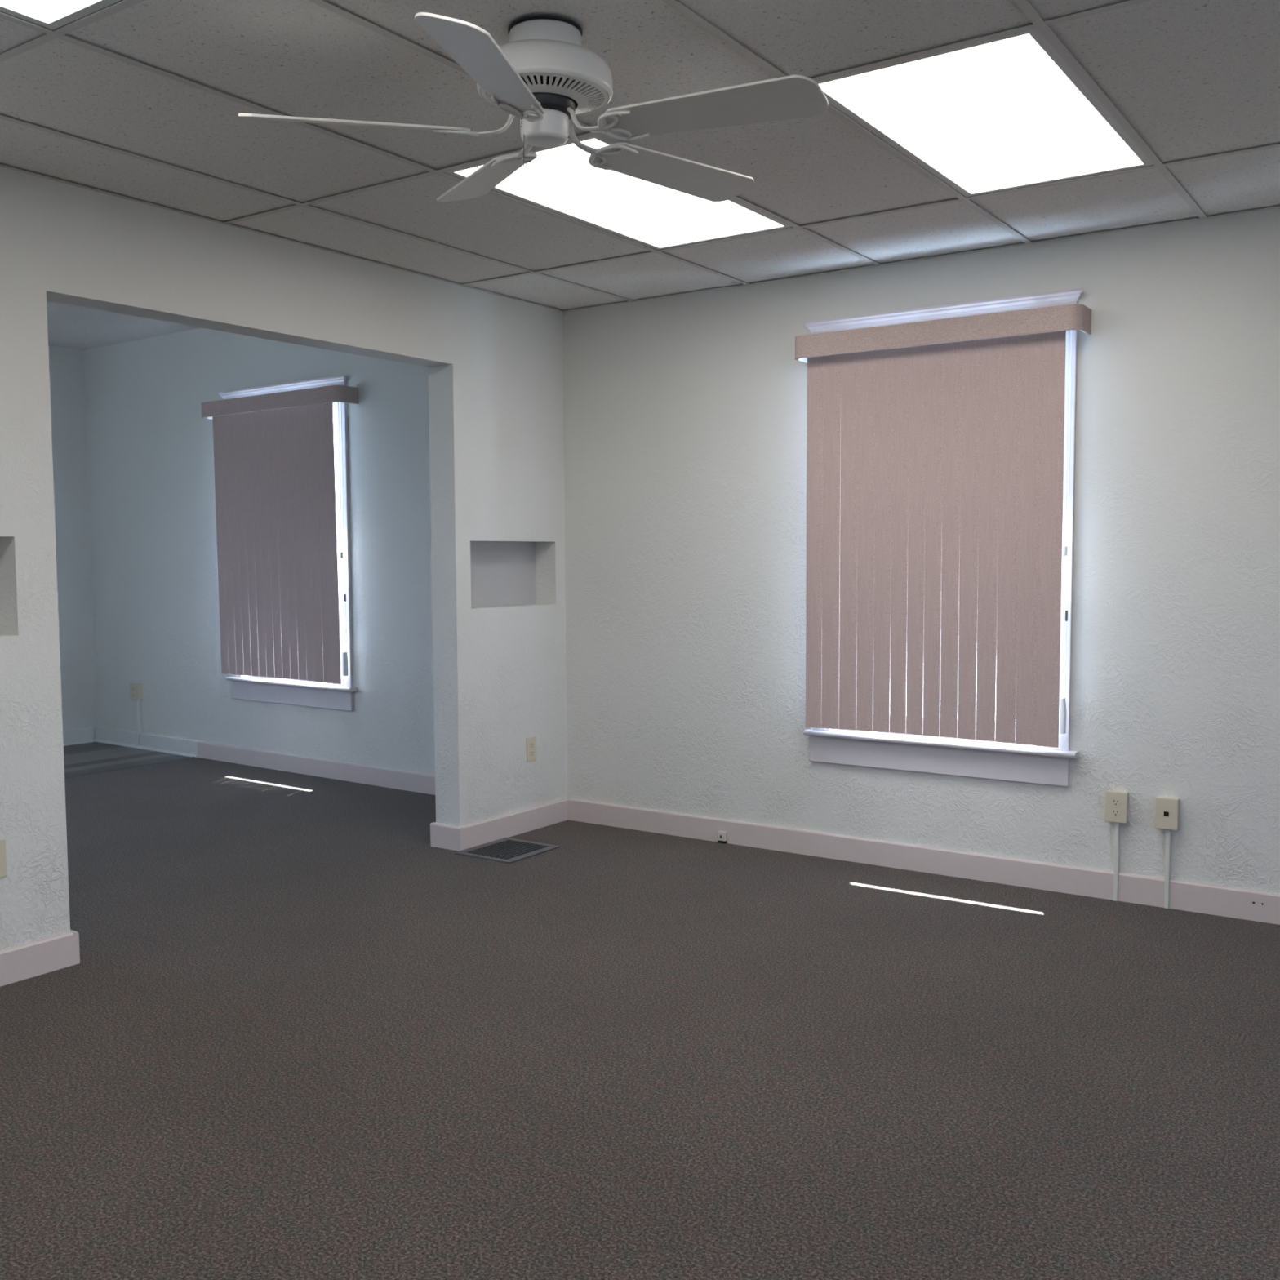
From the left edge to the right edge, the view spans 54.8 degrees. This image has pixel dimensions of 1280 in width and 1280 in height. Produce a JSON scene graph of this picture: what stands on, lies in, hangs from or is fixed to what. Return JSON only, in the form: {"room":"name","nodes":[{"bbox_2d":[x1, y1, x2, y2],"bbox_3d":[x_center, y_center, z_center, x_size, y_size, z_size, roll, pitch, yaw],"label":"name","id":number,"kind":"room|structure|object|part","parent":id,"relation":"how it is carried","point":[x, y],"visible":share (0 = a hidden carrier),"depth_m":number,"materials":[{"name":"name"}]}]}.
{"room":"empty office room","nodes":[
{"label":"empty office room","id":0,"kind":"room"},
{"bbox_2d":[48,345,97,739],"bbox_3d":[-5.114,-0.582,7.009,0.150,3.050,4.900,2,5,34],"label":"wall","id":1,"kind":"structure","parent":0,"point":[66,366],"depth_m":8.58,"materials":[{"name":"white paint"}]},
{"bbox_2d":[62,726,94,746],"bbox_3d":[-5.102,0.798,6.949,0.032,0.105,4.350,2,5,34],"label":"baseboard","id":2,"kind":"structure","parent":1,"relation":"attached to","point":[79,735],"depth_m":8.64,"materials":[{"name":"white paint"}]},
{"bbox_2d":[46,301,201,350],"bbox_3d":[-3.407,-1.867,5.601,4.365,0.108,4.460,2,5,34],"label":"ceiling","id":3,"kind":"structure","parent":0,"point":[69,326],"depth_m":7.76,"materials":[{"name":"paint"}]},
{"bbox_2d":[83,328,435,775],"bbox_3d":[-2.214,-0.639,7.623,4.600,3.050,0.260,3,5,37],"label":"wall","id":4,"kind":"structure","parent":0,"point":[153,539],"depth_m":7.84,"materials":[{"name":"white paint"}]},
{"bbox_2d":[129,683,142,700],"bbox_3d":[-3.434,0.350,8.411,0.090,0.112,0.049,3,5,37],"label":"outlet","id":5,"kind":"object","parent":4,"relation":"attached to","point":[135,689],"visible":1,"depth_m":8.39,"materials":[{"name":"beige plastic"}]},
{"bbox_3d":[-3.445,0.351,8.397,0.090,0.112,0.006,3,5,37],"label":"plate","id":6,"kind":"part","parent":5,"relation":"part of","materials":[{"name":"beige plastic"}]},
{"bbox_2d":[136,699,142,746],"bbox_3d":[-3.423,0.564,8.428,0.015,0.317,0.032,3,5,36],"label":"cable cover","id":7,"kind":"object","parent":4,"relation":"attached to","point":[138,702],"visible":1,"depth_m":8.42,"materials":[{"name":"white plastic"}]},
{"bbox_2d":[93,726,435,795],"bbox_3d":[-2.161,0.745,7.503,4.270,0.105,0.034,3,5,37],"label":"baseboard","id":8,"kind":"structure","parent":4,"relation":"attached to","point":[422,783],"depth_m":7.55,"materials":[{"name":"white paint"}]},
{"bbox_2d":[217,374,357,711],"bbox_3d":[-2.047,-0.568,7.460,1.191,1.905,0.310,3,5,37],"label":"window","id":9,"kind":"structure","parent":4,"relation":"in","point":[256,688],"depth_m":7.12,"materials":[{"name":"paint"}]},
{"bbox_2d":[201,385,358,684],"bbox_3d":[-2.146,-0.603,7.317,1.300,1.674,0.148,3,5,37],"label":"vertical blind","id":10,"kind":"object","parent":9,"relation":"attached to","point":[274,455],"visible":1,"depth_m":7.30,"materials":[{"name":"fabric"}]},
{"bbox_3d":[-1.689,-0.646,7.002,0.019,1.400,0.004,-3,5,-33],"label":"pull cord","id":11,"kind":"part","parent":10,"relation":"part of","materials":[{"name":"white plastic"}]},
{"bbox_3d":[-2.126,-1.490,7.303,1.184,0.042,0.048,3,5,37],"label":"crown moulding","id":12,"kind":"part","parent":9,"relation":"part of","materials":[{"name":"paint"}]},
{"bbox_3d":[-2.032,-0.562,7.486,0.950,1.635,0.250,3,5,37],"label":"frame","id":13,"kind":"part","parent":9,"relation":"part of","materials":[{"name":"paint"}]},
{"bbox_3d":[-2.088,0.261,7.441,1.173,0.022,0.135,3,5,37],"label":"sill","id":14,"kind":"part","parent":9,"relation":"part of","materials":[{"name":"paint"}]},
{"bbox_2d":[0,164,567,950],"bbox_3d":[-2.257,-0.345,3.376,0.145,3.050,7.010,2,5,34],"label":"wall","id":15,"kind":"structure","parent":0,"point":[495,362],"depth_m":4.79,"materials":[{"name":"white paint"}]},
{"bbox_2d":[0,839,7,877],"bbox_3d":[-1.956,0.667,3.743,0.009,0.114,0.069,2,5,34],"label":"wall outlet","id":16,"kind":"object","parent":15,"relation":"attached to","point":[2,842],"visible":1,"depth_m":3.76,"materials":[{"name":"beige plastic"}]},
{"bbox_2d":[0,929,79,986],"bbox_3d":[-3.009,1.104,2.362,0.181,0.105,4.018,2,5,34],"label":"baseboard","id":17,"kind":"structure","parent":15,"relation":"attached to","point":[32,959],"depth_m":3.86,"materials":[{"name":"white paint"}]},
{"bbox_2d":[430,798,568,851],"bbox_3d":[-0.624,0.852,5.846,0.181,0.105,0.862,2,5,34],"label":"baseboard","id":18,"kind":"structure","parent":15,"relation":"attached to","point":[453,837],"depth_m":5.65,"materials":[{"name":"white paint"}]},
{"bbox_3d":[-0.683,-0.310,5.783,0.003,0.301,0.605,2,5,34],"label":"recess panel","id":19,"kind":"part","parent":15,"relation":"part of","materials":[{"name":"grey paint"}]},
{"bbox_2d":[526,736,536,761],"bbox_3d":[-0.513,0.517,5.850,0.009,0.114,0.069,2,5,34],"label":"wall outlet","id":20,"kind":"object","parent":15,"relation":"attached to","point":[531,741],"visible":1,"depth_m":5.85,"materials":[{"name":"beige plastic"}]},
{"bbox_2d":[529,742,533,747],"bbox_3d":[-0.512,0.498,5.848,0.002,0.025,0.031,2,5,34],"label":"receptacle","id":21,"kind":"object","parent":20,"relation":"attached to","point":[531,744],"depth_m":5.85,"materials":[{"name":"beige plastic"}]},
{"bbox_2d":[0,742,1279,1279],"bbox_3d":[-1.703,1.139,3.183,9.910,0.090,6.840,2,5,34],"label":"floor","id":22,"kind":"structure","parent":0,"point":[295,1033],"depth_m":3.17,"materials":[{"name":"carpet"}]},
{"bbox_2d":[64,756,195,778],"bbox_3d":[-4.115,0.891,6.265,0.030,0.004,4.305,2,5,34],"label":"trim","id":23,"kind":"structure","parent":22,"relation":"on","point":[190,757],"depth_m":7.63,"materials":[{"name":"metal"}]},
{"bbox_2d":[454,837,559,863],"bbox_3d":[-0.585,0.928,5.455,0.316,0.006,0.350,2,5,34],"label":"floor vent","id":24,"kind":"object","parent":22,"relation":"in","point":[506,850],"visible":1,"depth_m":5.45,"materials":[{"name":"metal"}]},
{"bbox_2d":[468,840,544,858],"bbox_3d":[-0.585,0.927,5.455,0.232,0.003,0.286,2,5,34],"label":"grille","id":25,"kind":"object","parent":24,"relation":"attached to","point":[498,849],"depth_m":5.46,"materials":[{"name":"metal"}]},
{"bbox_2d":[0,0,1279,311],"bbox_3d":[0.037,-1.385,1.663,5.500,0.200,6.600,2,5,34],"label":"ceiling","id":26,"kind":"structure","parent":0,"point":[140,100],"depth_m":3.37,"materials":[{"name":"tile"}]},
{"bbox_2d":[0,0,121,30],"bbox_3d":[-1.402,-1.354,2.086,0.584,0.087,1.193,2,5,34],"label":"ceiling light","id":27,"kind":"object","parent":26,"relation":"attached to","point":[52,15],"visible":1,"depth_m":2.65,"materials":[{"name":"plastic"}]},
{"bbox_2d":[0,0,94,21],"bbox_3d":[-1.401,-1.319,2.088,0.544,0.004,1.153,2,5,34],"label":"diffuser","id":28,"kind":"object","parent":27,"relation":"attached to","point":[28,10],"depth_m":2.65,"materials":[{"name":"white plastic"}]},
{"bbox_2d":[238,12,828,202],"bbox_3d":[-0.176,-1.208,2.764,1.248,0.302,1.270,2,5,34],"label":"ceiling fan","id":29,"kind":"object","parent":26,"relation":"hanging from","point":[544,77],"visible":1,"depth_m":2.66,"materials":[{"name":"white plastic"}]},
{"bbox_3d":[-0.626,-1.143,2.728,0.497,0.051,0.136,-1,4,-9],"label":"blade","id":30,"kind":"part","parent":29,"relation":"part of","materials":[{"name":"white wood"}]},
{"bbox_3d":[-0.297,-1.095,2.372,0.136,0.052,0.497,0,4,9],"label":"blade","id":31,"kind":"part","parent":29,"relation":"part of","materials":[{"name":"white wood"}]},
{"bbox_3d":[-0.398,-1.180,3.144,0.138,0.053,0.497,-2,4,-24],"label":"blade","id":32,"kind":"part","parent":29,"relation":"part of","materials":[{"name":"white wood"}]},
{"bbox_3d":[-0.259,-1.093,2.752,0.003,0.076,0.005,-4,5,-41],"label":"pull chain","id":33,"kind":"part","parent":29,"relation":"part of","materials":[{"name":"metal"}]},
{"bbox_2d":[480,72,608,114],"bbox_3d":[-0.213,-1.215,2.768,0.284,0.030,0.284,2,5,34],"label":"vent grille","id":34,"kind":"object","parent":29,"relation":"attached to","point":[583,92],"depth_m":2.70,"materials":[{"name":"white metal"}]},
{"bbox_3d":[0.090,-1.158,3.055,0.139,0.034,0.497,4,6,45],"label":"blade","id":35,"kind":"part","parent":29,"relation":"part of","materials":[{"name":"white wood"}]},
{"bbox_3d":[0.145,-1.106,2.574,0.497,0.052,0.138,2,4,27],"label":"blade","id":36,"kind":"part","parent":29,"relation":"part of","materials":[{"name":"white wood"}]},
{"bbox_2d":[444,135,791,249],"bbox_3d":[-0.026,-1.499,4.094,0.584,0.087,1.193,2,5,34],"label":"ceiling light","id":37,"kind":"object","parent":26,"relation":"attached to","point":[562,180],"visible":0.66,"depth_m":4.13,"materials":[{"name":"plastic"}]},
{"bbox_2d":[816,28,1153,196],"bbox_3d":[0.980,-1.457,3.408,0.584,0.087,1.193,2,5,34],"label":"ceiling light","id":38,"kind":"object","parent":26,"relation":"attached to","point":[1006,113],"visible":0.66,"depth_m":3.32,"materials":[{"name":"plastic"}]},
{"bbox_2d":[562,205,1279,893],"bbox_3d":[2.039,-0.447,4.524,5.650,3.050,0.260,2,5,34],"label":"wall","id":39,"kind":"structure","parent":0,"point":[685,415],"depth_m":4.90,"materials":[{"name":"white paint"}]},
{"bbox_2d":[566,797,1279,924],"bbox_3d":[1.906,0.928,4.546,5.500,0.105,0.019,2,5,34],"label":"baseboard","id":40,"kind":"structure","parent":39,"relation":"attached to","point":[1202,898],"depth_m":4.98,"materials":[{"name":"white paint"}]},
{"bbox_2d":[717,831,727,844],"bbox_3d":[0.371,0.890,5.571,0.042,0.052,0.020,2,5,34],"label":"jack","id":41,"kind":"object","parent":40,"relation":"attached to","point":[722,835],"visible":1,"depth_m":5.56,"materials":[{"name":"white paint"}]},
{"bbox_2d":[802,287,1083,786],"bbox_3d":[1.242,-0.394,5.031,1.151,1.860,0.310,2,5,34],"label":"window","id":42,"kind":"structure","parent":39,"relation":"in","point":[1010,762],"depth_m":4.83,"materials":[{"name":"paint"}]},
{"bbox_3d":[1.204,0.412,5.009,1.133,0.022,0.135,2,5,34],"label":"sill","id":43,"kind":"part","parent":42,"relation":"part of","materials":[{"name":"paint"}]},
{"bbox_3d":[1.168,-1.294,4.873,1.144,0.042,0.048,2,5,34],"label":"crown moulding","id":44,"kind":"part","parent":42,"relation":"part of","materials":[{"name":"paint"}]},
{"bbox_2d":[795,303,1091,747],"bbox_3d":[1.151,-0.425,4.884,1.163,1.629,0.148,2,5,34],"label":"vertical blind","id":45,"kind":"object","parent":42,"relation":"attached to","point":[935,448],"visible":1,"depth_m":4.86,"materials":[{"name":"fabric"}]},
{"bbox_3d":[1.593,-0.470,4.605,0.019,1.355,0.004,-3,5,-35],"label":"pull cord","id":46,"kind":"part","parent":45,"relation":"part of","materials":[{"name":"white plastic"}]},
{"bbox_2d":[1104,790,1128,823],"bbox_3d":[1.777,0.620,4.596,0.078,0.115,0.046,2,5,34],"label":"outlet","id":47,"kind":"object","parent":39,"relation":"attached to","point":[1117,802],"visible":1,"depth_m":4.58,"materials":[{"name":"beige plastic"}]},
{"bbox_2d":[1111,808,1119,816],"bbox_3d":[1.766,0.641,4.581,0.031,0.025,0.002,2,5,34],"label":"receptacle","id":48,"kind":"object","parent":47,"relation":"attached to","point":[1114,812],"depth_m":4.58,"materials":[{"name":"beige plastic"}]},
{"bbox_2d":[1111,798,1119,805],"bbox_3d":[1.765,0.602,4.578,0.031,0.025,0.002,2,5,34],"label":"receptacle","id":49,"kind":"object","parent":47,"relation":"attached to","point":[1115,802],"depth_m":4.58,"materials":[{"name":"beige plastic"}]},
{"bbox_2d":[1113,822,1120,901],"bbox_3d":[1.784,0.827,4.617,0.015,0.300,0.026,2,5,34],"label":"cable cover","id":50,"kind":"object","parent":39,"relation":"attached to","point":[1117,827],"visible":1,"depth_m":4.61,"materials":[{"name":"white plastic"}]},
{"bbox_2d":[1155,796,1179,830],"bbox_3d":[1.923,0.630,4.498,0.078,0.114,0.043,2,5,34],"label":"phone jack","id":51,"kind":"object","parent":39,"relation":"attached to","point":[1166,809],"visible":1,"depth_m":4.48,"materials":[{"name":"beige plastic"}]},
{"bbox_2d":[1164,829,1171,908],"bbox_3d":[1.932,0.835,4.517,0.015,0.296,0.026,2,5,34],"label":"cable cover","id":52,"kind":"object","parent":39,"relation":"attached to","point":[1168,832],"visible":1,"depth_m":4.51,"materials":[{"name":"white plastic"}]}
]}

